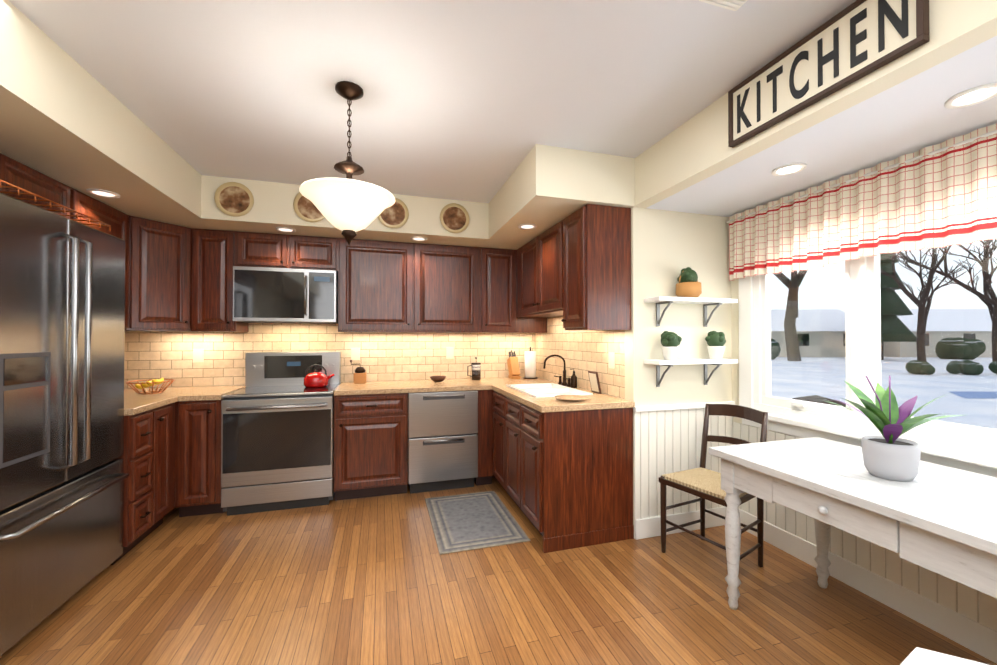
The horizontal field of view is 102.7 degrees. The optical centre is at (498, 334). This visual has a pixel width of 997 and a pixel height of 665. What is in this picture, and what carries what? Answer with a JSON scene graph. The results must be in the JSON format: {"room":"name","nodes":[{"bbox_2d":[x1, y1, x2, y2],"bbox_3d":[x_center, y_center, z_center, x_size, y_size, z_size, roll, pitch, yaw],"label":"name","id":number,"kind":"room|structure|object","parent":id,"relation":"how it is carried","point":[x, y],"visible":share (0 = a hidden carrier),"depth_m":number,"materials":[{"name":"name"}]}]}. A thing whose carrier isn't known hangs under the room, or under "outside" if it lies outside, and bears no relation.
{"room":"kitchen","nodes":[
{"label":"kitchen","id":0,"kind":"room"},
{"bbox_2d":[0,0,527,249],"bbox_3d":[-0.340,-1.044,0.359,3.710,0.320,7.340,0,0,-16],"label":"soffit","id":1,"kind":"structure","parent":0,"point":[67,119],"depth_m":2.15,"materials":[{"name":"beige paint"}]},
{"bbox_2d":[86,188,119,197],"bbox_3d":[-2.414,-0.863,2.438,0.150,0.008,0.150,0,0,-16],"label":"recessed light","id":2,"kind":"object","parent":1,"relation":"in","point":[103,193],"visible":0.98,"depth_m":2.44,"materials":[{"name":"white"}]},
{"bbox_2d":[214,182,253,216],"bbox_3d":[-1.983,-1.018,2.998,0.260,0.260,0.016,0,0,-16],"label":"wall plate","id":3,"kind":"object","parent":1,"relation":"attached to","point":[235,199],"depth_m":3.00,"materials":[{"name":"beige ceramic"}]},
{"bbox_2d":[275,227,295,232],"bbox_3d":[-1.735,-0.857,3.252,0.150,0.008,0.150,0,0,-16],"label":"recessed light","id":4,"kind":"object","parent":1,"relation":"in","point":[286,229],"visible":1,"depth_m":3.24,"materials":[{"name":"white"}]},
{"bbox_2d":[293,192,324,221],"bbox_3d":[-1.475,-1.016,3.147,0.260,0.260,0.016,0,0,-16],"label":"wall plate","id":5,"kind":"object","parent":1,"relation":"attached to","point":[304,207],"depth_m":3.14,"materials":[{"name":"beige ceramic"}]},
{"bbox_2d":[378,198,408,227],"bbox_3d":[-0.880,-1.015,3.321,0.260,0.260,0.016,0,0,-16],"label":"wall plate","id":6,"kind":"object","parent":1,"relation":"attached to","point":[395,216],"depth_m":3.33,"materials":[{"name":"beige ceramic"}]},
{"bbox_2d":[410,236,426,240],"bbox_3d":[-0.709,-0.854,3.553,0.150,0.008,0.150,0,0,-16],"label":"recessed light","id":7,"kind":"object","parent":1,"relation":"in","point":[417,238],"visible":0.96,"depth_m":3.54,"materials":[{"name":"white"}]},
{"bbox_2d":[440,203,469,232],"bbox_3d":[-0.381,-1.014,3.468,0.260,0.260,0.016,0,0,-16],"label":"wall plate","id":8,"kind":"object","parent":1,"relation":"attached to","point":[454,217],"depth_m":3.47,"materials":[{"name":"beige ceramic"}]},
{"bbox_2d":[124,323,535,388],"bbox_3d":[-1.386,0.080,3.920,3.910,0.750,0.100,0,0,-16],"label":"wall tile","id":9,"kind":"structure","parent":0,"point":[384,356],"depth_m":3.79,"materials":[{"name":"beige tile"}]},
{"bbox_2d":[193,349,203,362],"bbox_3d":[-2.633,0.181,3.498,0.080,0.120,0.005,0,0,-16],"label":"electrical outlet plate","id":10,"kind":"object","parent":9,"relation":"attached to","point":[198,355],"depth_m":3.50,"materials":[{"name":"beige plastic"}]},
{"bbox_2d":[351,348,359,359],"bbox_3d":[-1.386,0.184,3.863,0.080,0.120,0.005,0,0,-16],"label":"electrical outlet plate","id":11,"kind":"object","parent":9,"relation":"attached to","point":[355,352],"depth_m":3.86,"materials":[{"name":"beige plastic"}]},
{"bbox_2d":[446,347,453,358],"bbox_3d":[-0.503,0.187,4.122,0.080,0.120,0.005,0,0,-16],"label":"electrical outlet plate","id":12,"kind":"object","parent":9,"relation":"attached to","point":[449,350],"depth_m":4.12,"materials":[{"name":"beige plastic"}]},
{"bbox_2d":[9,0,855,202],"bbox_3d":[-0.340,-1.254,0.361,3.910,0.100,7.540,0,0,-16],"label":"ceiling","id":13,"kind":"structure","parent":0,"point":[470,100],"depth_m":1.82,"materials":[{"name":"white paint"}]},
{"bbox_2d":[299,81,394,244],"bbox_3d":[-0.723,-0.811,1.933,0.434,0.760,0.434,0,0,-16],"label":"pendant lamp","id":14,"kind":"object","parent":13,"relation":"hanging from","point":[348,206],"visible":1,"depth_m":1.85,"materials":[{"name":"white glass"}]},
{"bbox_2d":[699,0,747,10],"bbox_3d":[0.801,-1.190,1.393,0.180,0.010,0.100,0,0,-16],"label":"ceiling vent","id":15,"kind":"object","parent":13,"relation":"in","point":[734,5],"visible":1,"depth_m":1.43,"materials":[{"name":"white"}]},
{"bbox_2d":[0,476,996,664],"bbox_3d":[0.059,1.377,0.456,4.940,0.060,7.740,0,0,-16],"label":"floor","id":16,"kind":"structure","parent":0,"point":[378,580],"depth_m":2.01,"materials":[{"name":"brown wood"}]},
{"bbox_2d":[0,193,128,655],"bbox_3d":[-2.356,0.386,1.864,0.673,1.945,0.915,0,0,-16],"label":"fridge","id":17,"kind":"object","parent":16,"relation":"on","point":[63,475],"visible":1,"depth_m":1.87,"materials":[{"name":"grey metal"}]},
{"bbox_2d":[0,179,110,230],"bbox_3d":[-2.218,-0.610,1.910,0.228,0.034,0.688,0,0,-16],"label":"wine rack","id":18,"kind":"object","parent":17,"relation":"on","point":[50,201],"visible":0.77,"depth_m":1.91,"materials":[{"name":"brown wood"}]},
{"bbox_2d":[109,402,174,565],"bbox_3d":[-2.568,0.924,2.572,0.682,0.880,0.562,0,0,-16],"label":"base cabinet","id":19,"kind":"object","parent":16,"relation":"on","point":[148,456],"visible":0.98,"depth_m":2.57,"materials":[{"name":"brown wood"}]},
{"bbox_2d":[124,396,176,415],"bbox_3d":[-2.579,0.464,2.561,0.652,0.040,0.540,0,0,-16],"label":"countertop","id":20,"kind":"structure","parent":19,"relation":"on","point":[133,406],"depth_m":2.62,"materials":[{"name":"stone"}]},
{"bbox_2d":[174,399,225,516],"bbox_3d":[-2.611,0.929,3.148,0.924,0.880,0.673,0,0,-16],"label":"base cabinet","id":21,"kind":"object","parent":16,"relation":"on","point":[198,488],"visible":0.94,"depth_m":2.96,"materials":[{"name":"brown wood"}]},
{"bbox_2d":[124,385,244,401],"bbox_3d":[-2.615,0.469,3.166,0.924,0.040,0.642,0,0,-16],"label":"countertop","id":22,"kind":"structure","parent":21,"relation":"on","point":[200,393],"depth_m":3.10,"materials":[{"name":"stone"}]},
{"bbox_2d":[126,378,174,393],"bbox_3d":[-2.675,0.391,3.070,0.288,0.112,0.288,0,0,-16],"label":"fruit basket","id":23,"kind":"object","parent":22,"relation":"on","point":[146,384],"visible":1,"depth_m":3.04,"materials":[{"name":"orange metal"}]},
{"bbox_2d":[221,352,340,515],"bbox_3d":[-1.783,0.763,3.366,0.774,1.215,0.705,0,0,-16],"label":"stove","id":24,"kind":"object","parent":16,"relation":"on","point":[277,434],"visible":0.92,"depth_m":3.11,"materials":[{"name":"grey metal"}]},
{"bbox_2d":[304,364,334,387],"bbox_3d":[-1.580,0.356,3.517,0.252,0.198,0.200,0,0,-16],"label":"kettle","id":25,"kind":"object","parent":24,"relation":"on","point":[316,379],"visible":1,"depth_m":3.44,"materials":[{"name":"red metal"}]},
{"bbox_2d":[334,393,407,500],"bbox_3d":[-1.133,0.932,3.581,0.584,0.880,0.673,0,0,-16],"label":"base cabinet","id":26,"kind":"object","parent":16,"relation":"on","point":[370,445],"visible":1,"depth_m":3.30,"materials":[{"name":"brown wood"}]},
{"bbox_2d":[408,390,477,493],"bbox_3d":[-0.557,0.936,3.751,0.604,0.875,0.637,0,0,-16],"label":"dishwasher","id":27,"kind":"object","parent":16,"relation":"on","point":[442,440],"visible":0.98,"depth_m":3.46,"materials":[{"name":"grey metal"}]},
{"bbox_2d":[425,491,529,554],"bbox_3d":[-0.202,1.362,2.980,0.600,0.008,0.890,0,0,-16],"label":"rug","id":28,"kind":"object","parent":16,"relation":"on","point":[467,522],"visible":1,"depth_m":2.87,"materials":[{"name":"grey fabric"}]},
{"bbox_2d":[477,390,489,484],"bbox_3d":[0.177,0.935,3.979,0.667,0.880,0.646,0,0,-16],"label":"base cabinet","id":29,"kind":"object","parent":16,"relation":"on","point":[483,433],"depth_m":3.58,"materials":[{"name":"brown wood"}]},
{"bbox_2d":[490,390,501,485],"bbox_3d":[0.320,0.932,3.491,0.667,0.880,0.370,0,0,-16],"label":"base cabinet","id":30,"kind":"object","parent":16,"relation":"on","point":[495,397],"depth_m":3.49,"materials":[{"name":"brown wood"}]},
{"bbox_2d":[502,394,517,505],"bbox_3d":[0.425,0.929,3.134,0.667,0.880,0.375,0,0,-16],"label":"base cabinet","id":31,"kind":"object","parent":16,"relation":"on","point":[509,406],"depth_m":3.10,"materials":[{"name":"brown wood"}]},
{"bbox_2d":[518,402,633,552],"bbox_3d":[0.531,0.926,2.771,0.667,0.880,0.382,0,0,-16],"label":"base cabinet","id":32,"kind":"object","parent":16,"relation":"on","point":[564,479],"depth_m":2.59,"materials":[{"name":"brown wood"}]},
{"bbox_2d":[334,377,634,412],"bbox_3d":[-0.298,0.469,3.244,1.994,0.040,1.797,0,0,-16],"label":"countertop","id":33,"kind":"structure","parent":32,"relation":"on","point":[595,401],"depth_m":3.35,"materials":[{"name":"stone"}]},
{"bbox_2d":[350,360,366,383],"bbox_3d":[-1.317,0.342,3.740,0.147,0.220,0.110,0,0,-16],"label":"mill","id":34,"kind":"object","parent":33,"relation":"on","point":[360,373],"visible":1,"depth_m":3.70,"materials":[{"name":"brown wood"}]},
{"bbox_2d":[430,376,445,381],"bbox_3d":[-0.589,0.428,3.880,0.164,0.050,0.164,0,0,-16],"label":"bowl","id":35,"kind":"object","parent":33,"relation":"on","point":[437,378],"visible":1,"depth_m":3.83,"materials":[{"name":"brown"}]},
{"bbox_2d":[467,357,480,379],"bbox_3d":[-0.246,0.339,4.022,0.138,0.232,0.096,0,0,-16],"label":"press","id":36,"kind":"object","parent":33,"relation":"on","point":[476,370],"visible":1,"depth_m":3.99,"materials":[{"name":"brown"}]},
{"bbox_2d":[507,350,520,378],"bbox_3d":[0.161,0.308,4.204,0.090,0.294,0.178,0,0,-16],"label":"knife block","id":37,"kind":"object","parent":33,"relation":"on","point":[513,367],"visible":0.98,"depth_m":4.17,"materials":[{"name":"brown wood"}]},
{"bbox_2d":[523,347,537,378],"bbox_3d":[0.334,0.289,4.183,0.150,0.332,0.150,0,0,-16],"label":"paper towel","id":38,"kind":"object","parent":33,"relation":"on","point":[530,364],"visible":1,"depth_m":4.13,"materials":[{"name":"white paper"}]},
{"bbox_2d":[506,383,592,396],"bbox_3d":[0.386,0.462,3.258,0.456,0.048,0.716,0,0,-16],"label":"sink basin","id":39,"kind":"object","parent":33,"relation":"in","point":[544,390],"visible":0.73,"depth_m":3.26,"materials":[{"name":"white ceramic"}]},
{"bbox_2d":[543,354,570,386],"bbox_3d":[0.502,0.312,3.544,0.242,0.278,0.243,0,0,-16],"label":"faucet","id":40,"kind":"object","parent":33,"relation":"on","point":[564,383],"visible":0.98,"depth_m":3.55,"materials":[{"name":"brown metal"}]},
{"bbox_2d":[555,394,588,400],"bbox_3d":[0.499,0.434,2.729,0.230,0.020,0.230,0,0,-16],"label":"plate","id":41,"kind":"object","parent":33,"relation":"on","point":[568,397],"visible":1,"depth_m":2.75,"materials":[{"name":"ceramic"}]},
{"bbox_2d":[570,369,576,387],"bbox_3d":[0.638,0.368,3.396,0.062,0.162,0.054,0,0,-16],"label":"soap bottle","id":42,"kind":"object","parent":33,"relation":"on","point":[573,380],"visible":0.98,"depth_m":3.38,"materials":[{"name":"brown glass"}]},
{"bbox_2d":[588,371,601,393],"bbox_3d":[0.740,0.363,3.071,0.046,0.168,0.130,0,0,-16],"label":"picture frame","id":43,"kind":"object","parent":33,"relation":"on","point":[594,382],"visible":0.98,"depth_m":3.05,"materials":[{"name":"brown wood"}]},
{"bbox_2d":[659,403,767,573],"bbox_3d":[1.332,0.907,2.438,0.479,0.912,0.460,0,-1,-30],"label":"chair","id":44,"kind":"object","parent":16,"relation":"on","point":[702,482],"visible":0.75,"depth_m":2.47,"materials":[{"name":"brown wood"}]},
{"bbox_2d":[709,437,996,609],"bbox_3d":[1.855,0.957,0.731,0.760,0.785,2.950,0,0,-16],"label":"table","id":45,"kind":"object","parent":16,"relation":"on","point":[939,519],"visible":1,"depth_m":1.51,"materials":[{"name":"white wood"}]},
{"bbox_2d":[822,376,961,481],"bbox_3d":[1.554,0.369,1.584,0.345,0.401,0.416,0,0,-16],"label":"potted plant","id":46,"kind":"object","parent":45,"relation":"on","point":[889,454],"visible":1,"depth_m":1.58,"materials":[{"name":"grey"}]},
{"bbox_2d":[900,647,987,664],"bbox_3d":[0.871,0.938,-0.001,1.360,0.810,1.400,0,0,-16],"label":"table","id":47,"kind":"object","parent":16,"relation":"on","point":[919,656],"visible":1,"depth_m":0.66,"materials":[{"name":"white wood"}]},
{"bbox_2d":[489,144,634,241],"bbox_3d":[0.413,-1.022,3.122,0.710,0.320,1.140,0,0,-16],"label":"ceiling soffit","id":48,"kind":"structure","parent":0,"point":[544,188],"depth_m":2.63,"materials":[{"name":"beige paint"}]},
{"bbox_2d":[518,224,536,229],"bbox_3d":[0.230,-0.857,3.161,0.150,0.008,0.150,0,0,-16],"label":"recessed light","id":49,"kind":"object","parent":48,"relation":"attached to","point":[527,226],"visible":0.96,"depth_m":3.16,"materials":[{"name":"white"}]},
{"bbox_2d":[625,207,731,524],"bbox_3d":[1.341,0.091,2.864,0.930,2.550,0.100,0,0,-16],"label":"wall","id":50,"kind":"structure","parent":0,"point":[667,247],"depth_m":2.78,"materials":[{"name":"beige paint"}]},
{"bbox_2d":[536,316,624,398],"bbox_3d":[0.692,0.127,3.601,0.100,0.650,1.680,0,0,-16],"label":"wall tile","id":51,"kind":"structure","parent":50,"relation":"attached to","point":[582,353],"depth_m":3.37,"materials":[{"name":"beige tile"}]},
{"bbox_2d":[608,352,614,368],"bbox_3d":[0.832,0.187,2.933,0.005,0.120,0.080,0,0,-16],"label":"electrical outlet plate","id":52,"kind":"object","parent":51,"relation":"attached to","point":[611,355],"depth_m":2.93,"materials":[{"name":"beige plastic"}]},
{"bbox_2d":[633,401,734,539],"bbox_3d":[1.309,0.923,2.780,0.835,0.885,0.030,0,0,-16],"label":"wall","id":53,"kind":"structure","parent":50,"relation":"attached to","point":[668,439],"depth_m":2.75,"materials":[{"name":"white wood"}]},
{"bbox_2d":[644,358,737,386],"bbox_3d":[1.315,0.261,2.719,0.640,0.188,0.160,0,0,-16],"label":"shelf","id":54,"kind":"object","parent":50,"relation":"attached to","point":[658,363],"visible":0.96,"depth_m":2.69,"materials":[{"name":"white wood"}]},
{"bbox_2d":[661,331,681,359],"bbox_3d":[1.146,0.068,2.660,0.140,0.194,0.126,0,0,-16],"label":"potted plant","id":55,"kind":"object","parent":54,"relation":"on","point":[670,342],"visible":1,"depth_m":2.62,"materials":[{"name":"white"}]},
{"bbox_2d":[705,331,725,358],"bbox_3d":[1.512,0.068,2.764,0.142,0.196,0.135,0,0,-16],"label":"potted plant","id":56,"kind":"object","parent":54,"relation":"on","point":[715,341],"visible":0.98,"depth_m":2.73,"materials":[{"name":"white"}]},
{"bbox_2d":[644,296,737,326],"bbox_3d":[1.315,-0.154,2.723,0.640,0.188,0.160,0,0,-16],"label":"shelf","id":57,"kind":"object","parent":50,"relation":"attached to","point":[669,300],"visible":1,"depth_m":2.70,"materials":[{"name":"white wood"}]},
{"bbox_2d":[676,267,701,296],"bbox_3d":[1.289,-0.354,2.707,0.160,0.209,0.160,0,0,-16],"label":"potted plant","id":58,"kind":"object","parent":57,"relation":"on","point":[688,285],"visible":0.98,"depth_m":2.65,"materials":[{"name":"orange ceramic"}]},
{"bbox_2d":[731,279,738,404],"bbox_3d":[1.778,-0.069,2.848,0.100,1.170,0.180,0,0,-16],"label":"pier","id":59,"kind":"object","parent":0,"point":[735,333],"visible":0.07,"depth_m":2.89,"materials":[{"name":"beige paint"}]},
{"bbox_2d":[634,0,996,207],"bbox_3d":[1.739,-1.047,0.041,0.100,0.320,5.560,0,0,-16],"label":"soffit","id":60,"kind":"structure","parent":0,"point":[695,149],"depth_m":1.73,"materials":[{"name":"beige paint"}]},
{"bbox_2d":[561,204,630,330],"bbox_3d":[0.684,-0.447,2.822,0.350,0.828,0.340,0,0,-16],"label":"upper cabinet","id":61,"kind":"object","parent":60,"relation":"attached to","point":[574,269],"depth_m":2.67,"materials":[{"name":"brown wood"}]},
{"bbox_2d":[728,0,929,147],"bbox_3d":[1.220,-1.040,1.577,0.030,0.268,0.720,0,0,-16],"label":"kitchen sign","id":62,"kind":"object","parent":60,"relation":"attached to","point":[856,40],"visible":0.98,"depth_m":1.50,"materials":[{"name":"beige wood"}]},
{"bbox_2d":[647,36,996,216],"bbox_3d":[2.185,-0.935,0.171,0.830,0.100,5.560,0,0,-16],"label":"ceiling","id":63,"kind":"structure","parent":0,"point":[913,114],"depth_m":1.77,"materials":[{"name":"white paint"}]},
{"bbox_2d":[772,163,806,175],"bbox_3d":[1.523,-0.866,2.091,0.150,0.008,0.150,0,0,-16],"label":"recessed light","id":64,"kind":"object","parent":63,"relation":"in","point":[789,169],"visible":1,"depth_m":2.09,"materials":[{"name":"white"}]},
{"bbox_2d":[944,83,996,108],"bbox_3d":[1.740,-0.871,1.457,0.150,0.008,0.150,0,0,-16],"label":"recessed light","id":65,"kind":"object","parent":63,"relation":"in","point":[976,95],"visible":1,"depth_m":1.46,"materials":[{"name":"white"}]},
{"bbox_2d":[733,414,994,456],"bbox_3d":[2.535,0.920,0.258,0.100,0.850,5.560,0,0,-16],"label":"wall","id":66,"kind":"structure","parent":0,"point":[737,419],"depth_m":2.84,"materials":[{"name":"beige paint"}]},
{"bbox_2d":[732,422,996,663],"bbox_3d":[2.478,0.978,0.235,0.022,0.735,5.548,0,0,-16],"label":"wall","id":67,"kind":"structure","parent":66,"relation":"attached to","point":[960,614],"depth_m":2.00,"materials":[{"name":"white"}]},
{"bbox_2d":[739,240,996,456],"bbox_3d":[2.208,-0.081,1.301,0.095,1.210,3.230,0,0,-16],"label":"window","id":68,"kind":"structure","parent":66,"relation":"in","point":[863,329],"depth_m":2.16,"materials":[{"name":"white"}]},
{"bbox_2d":[742,413,996,477],"bbox_3d":[2.160,0.558,1.240,0.070,0.110,3.310,0,0,-16],"label":"window sill","id":69,"kind":"structure","parent":66,"relation":"attached to","point":[983,464],"depth_m":2.10,"materials":[{"name":"white wood"}]},
{"bbox_3d":[0.692,-0.688,3.608,0.100,0.980,1.680,0,0,-16],"label":"wall","id":70,"kind":"structure","parent":0,"visible":0},
{"bbox_2d":[517,221,560,317],"bbox_3d":[0.484,-0.517,3.506,0.350,0.677,1.084,0,0,-16],"label":"upper cabinet","id":71,"kind":"object","parent":70,"relation":"attached to","point":[538,260],"depth_m":3.35,"materials":[{"name":"brown wood"}]},
{"bbox_3d":[-1.386,-0.735,3.926,3.910,0.880,0.100,0,0,-16],"label":"wall","id":72,"kind":"structure","parent":0,"visible":0},
{"bbox_2d":[125,215,192,331],"bbox_3d":[-2.770,-0.445,3.145,0.610,0.828,0.610,0,0,-16],"label":"upper cabinet","id":73,"kind":"object","parent":72,"relation":"attached to","point":[152,244],"depth_m":2.97,"materials":[{"name":"brown wood"}]},
{"bbox_2d":[173,225,192,330],"bbox_3d":[-2.558,-0.446,3.030,0.270,0.797,0.270,0,0,-16],"label":"upper cabinet","id":74,"kind":"object","parent":72,"relation":"attached to","point":[180,278],"depth_m":3.15,"materials":[{"name":"brown wood"}]},
{"bbox_2d":[193,228,248,331],"bbox_3d":[-2.363,-0.443,3.399,0.314,0.828,0.350,0,0,-16],"label":"upper cabinet","id":75,"kind":"object","parent":72,"relation":"attached to","point":[214,251],"depth_m":3.24,"materials":[{"name":"brown wood"}]},
{"bbox_2d":[237,231,340,270],"bbox_3d":[-1.835,-0.711,3.556,0.786,0.290,0.350,0,0,-16],"label":"upper cabinet","id":76,"kind":"object","parent":72,"relation":"attached to","point":[254,249],"depth_m":3.40,"materials":[{"name":"brown wood"}]},
{"bbox_2d":[233,266,337,323],"bbox_3d":[-1.819,-0.331,3.497,0.774,0.445,0.469,0,0,-16],"label":"microwave","id":77,"kind":"object","parent":76,"relation":"attached to","point":[280,295],"visible":1,"depth_m":3.31,"materials":[{"name":"grey metal"}]},
{"bbox_2d":[337,238,416,332],"bbox_3d":[-1.145,-0.440,3.756,0.652,0.828,0.350,0,0,-16],"label":"upper cabinet","id":78,"kind":"object","parent":72,"relation":"attached to","point":[377,280],"depth_m":3.59,"materials":[{"name":"brown wood"}]},
{"bbox_2d":[417,243,480,332],"bbox_3d":[-0.528,-0.438,3.937,0.634,0.828,0.350,0,0,-16],"label":"upper cabinet","id":79,"kind":"object","parent":72,"relation":"attached to","point":[448,276],"depth_m":3.78,"materials":[{"name":"brown wood"}]},
{"bbox_2d":[481,247,516,332],"bbox_3d":[-0.050,-0.437,4.078,0.364,0.828,0.350,0,0,-16],"label":"upper cabinet","id":80,"kind":"object","parent":72,"relation":"attached to","point":[498,266],"depth_m":3.91,"materials":[{"name":"brown wood"}]},
{"bbox_2d":[517,317,546,332],"bbox_3d":[0.290,-0.436,4.177,0.344,0.828,0.350,0,0,-16],"label":"upper cabinet","id":81,"kind":"object","parent":72,"relation":"attached to","point":[524,325],"depth_m":4.03,"materials":[{"name":"brown wood"}]},
{"bbox_3d":[-2.168,-0.658,-0.180,0.100,1.100,7.340,0,0,-16],"label":"wall","id":82,"kind":"structure","parent":0,"visible":0},
{"bbox_2d":[0,153,7,193],"bbox_3d":[-2.452,-0.753,1.603,0.350,0.237,0.465,0,0,-16],"label":"upper cabinet","id":83,"kind":"object","parent":82,"relation":"attached to","point":[3,158],"depth_m":1.89,"materials":[{"name":"brown wood"}]},
{"bbox_2d":[4,157,75,218],"bbox_3d":[-2.583,-0.749,2.048,0.350,0.237,0.462,0,0,-16],"label":"upper cabinet","id":84,"kind":"object","parent":82,"relation":"attached to","point":[18,174],"depth_m":2.09,"materials":[{"name":"brown wood"}]},
{"bbox_2d":[72,190,128,329],"bbox_3d":[-2.728,-0.450,2.542,0.350,0.828,0.564,0,0,-16],"label":"upper cabinet","id":85,"kind":"object","parent":82,"relation":"attached to","point":[85,204],"depth_m":2.64,"materials":[{"name":"brown wood"}]},
{"label":"outside","id":86,"kind":"structure","parent":0,"visible":0},
{"bbox_2d":[771,357,996,428],"bbox_3d":[101.127,2.177,50.438,217.360,0.150,280.000,0,0,-16],"label":"ground","id":87,"kind":"structure","parent":86,"point":[896,374],"depth_m":14.57,"materials":[{"name":"white snow"}]},
{"bbox_2d":[771,339,780,359],"bbox_3d":[21.043,1.160,32.374,2.771,1.884,3.083,0,0,-16],"label":"bush","id":88,"kind":"object","parent":87,"relation":"on","point":[774,349],"depth_m":31.09,"materials":[{"name":"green plant"}]},
{"bbox_2d":[774,270,806,360],"bbox_3d":[20.824,-4.935,30.363,7.670,13.851,10.762,0,0,-16],"label":"tree","id":89,"kind":"object","parent":87,"relation":"on","point":[792,320],"depth_m":29.28,"materials":[{"name":"brown plant"}]},
{"bbox_2d":[771,309,845,356],"bbox_3d":[27.134,-0.257,39.401,12.800,4.540,8.800,0,0,1],"label":"house","id":90,"kind":"structure","parent":87,"relation":"on","point":[829,343],"depth_m":35.43,"materials":[{"name":"beige"}]},
{"bbox_2d":[792,395,845,406],"bbox_3d":[3.722,1.261,4.322,1.647,1.169,1.397,0,0,-16],"label":"bush","id":91,"kind":"object","parent":87,"relation":"on","point":[814,398],"depth_m":4.40,"materials":[{"name":"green plant"}]},
{"bbox_2d":[844,253,915,359],"bbox_3d":[30.012,-4.402,31.375,4.185,12.720,4.400,0,0,-16],"label":"conifer tree","id":92,"kind":"object","parent":87,"relation":"on","point":[892,330],"depth_m":30.16,"materials":[{"name":"green plant"}]},
{"bbox_2d":[905,360,934,374],"bbox_3d":[19.653,1.528,18.572,1.167,0.727,0.975,0,0,-16],"label":"bush","id":93,"kind":"object","parent":87,"relation":"on","point":[909,366],"depth_m":18.32,"materials":[{"name":"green plant"}]},
{"bbox_2d":[880,245,972,361],"bbox_3d":[21.024,-2.469,20.441,5.922,8.717,5.630,0,0,-16],"label":"tree","id":94,"kind":"object","parent":87,"relation":"on","point":[922,301],"depth_m":19.77,"materials":[{"name":"brown plant"}]},
{"bbox_2d":[883,309,991,356],"bbox_3d":[41.531,-0.260,39.110,12.800,4.540,8.800,0,0,1],"label":"house","id":95,"kind":"structure","parent":87,"relation":"on","point":[949,326],"depth_m":35.55,"materials":[{"name":"beige"}]},
{"bbox_2d":[884,239,996,361],"bbox_3d":[26.246,-3.191,23.570,6.409,10.192,5.830,0,0,-16],"label":"tree","id":96,"kind":"object","parent":87,"relation":"on","point":[987,277],"depth_m":22.74,"materials":[{"name":"brown plant"}]},
{"bbox_2d":[935,337,985,359],"bbox_3d":[36.974,1.159,31.995,2.768,1.962,2.519,0,0,-16],"label":"bush","id":97,"kind":"object","parent":87,"relation":"on","point":[969,353],"depth_m":31.29,"materials":[{"name":"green plant"}]},
{"bbox_2d":[946,360,983,374],"bbox_3d":[21.644,1.551,18.530,1.146,0.788,1.146,0,0,-16],"label":"bush","id":98,"kind":"object","parent":87,"relation":"on","point":[970,370],"depth_m":18.29,"materials":[{"name":"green plant"}]},
{"bbox_2d":[948,391,996,398],"bbox_3d":[16.963,1.786,12.012,8.004,0.001,2.742,0,0,-16],"label":"driveway","id":99,"kind":"structure","parent":87,"relation":"on","point":[963,394],"depth_m":11.95,"materials":[{"name":"blue"}]},
{"bbox_2d":[989,361,996,373],"bbox_3d":[23.497,1.536,18.398,1.243,0.779,1.126,0,0,-16],"label":"bush","id":100,"kind":"object","parent":87,"relation":"on","point":[994,368],"depth_m":18.57,"materials":[{"name":"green plant"}]},
{"bbox_3d":[2.535,-0.780,0.272,0.100,0.210,5.560,0,0,-16],"label":"wall","id":101,"kind":"structure","parent":0,"visible":0},
{"bbox_2d":[726,123,996,280],"bbox_3d":[2.095,-0.628,1.382,0.063,0.471,3.140,0,0,-16],"label":"valance curtain","id":102,"kind":"object","parent":101,"relation":"attached to","point":[942,194],"visible":0.92,"depth_m":1.98,"materials":[{"name":"fabric"}]}
]}

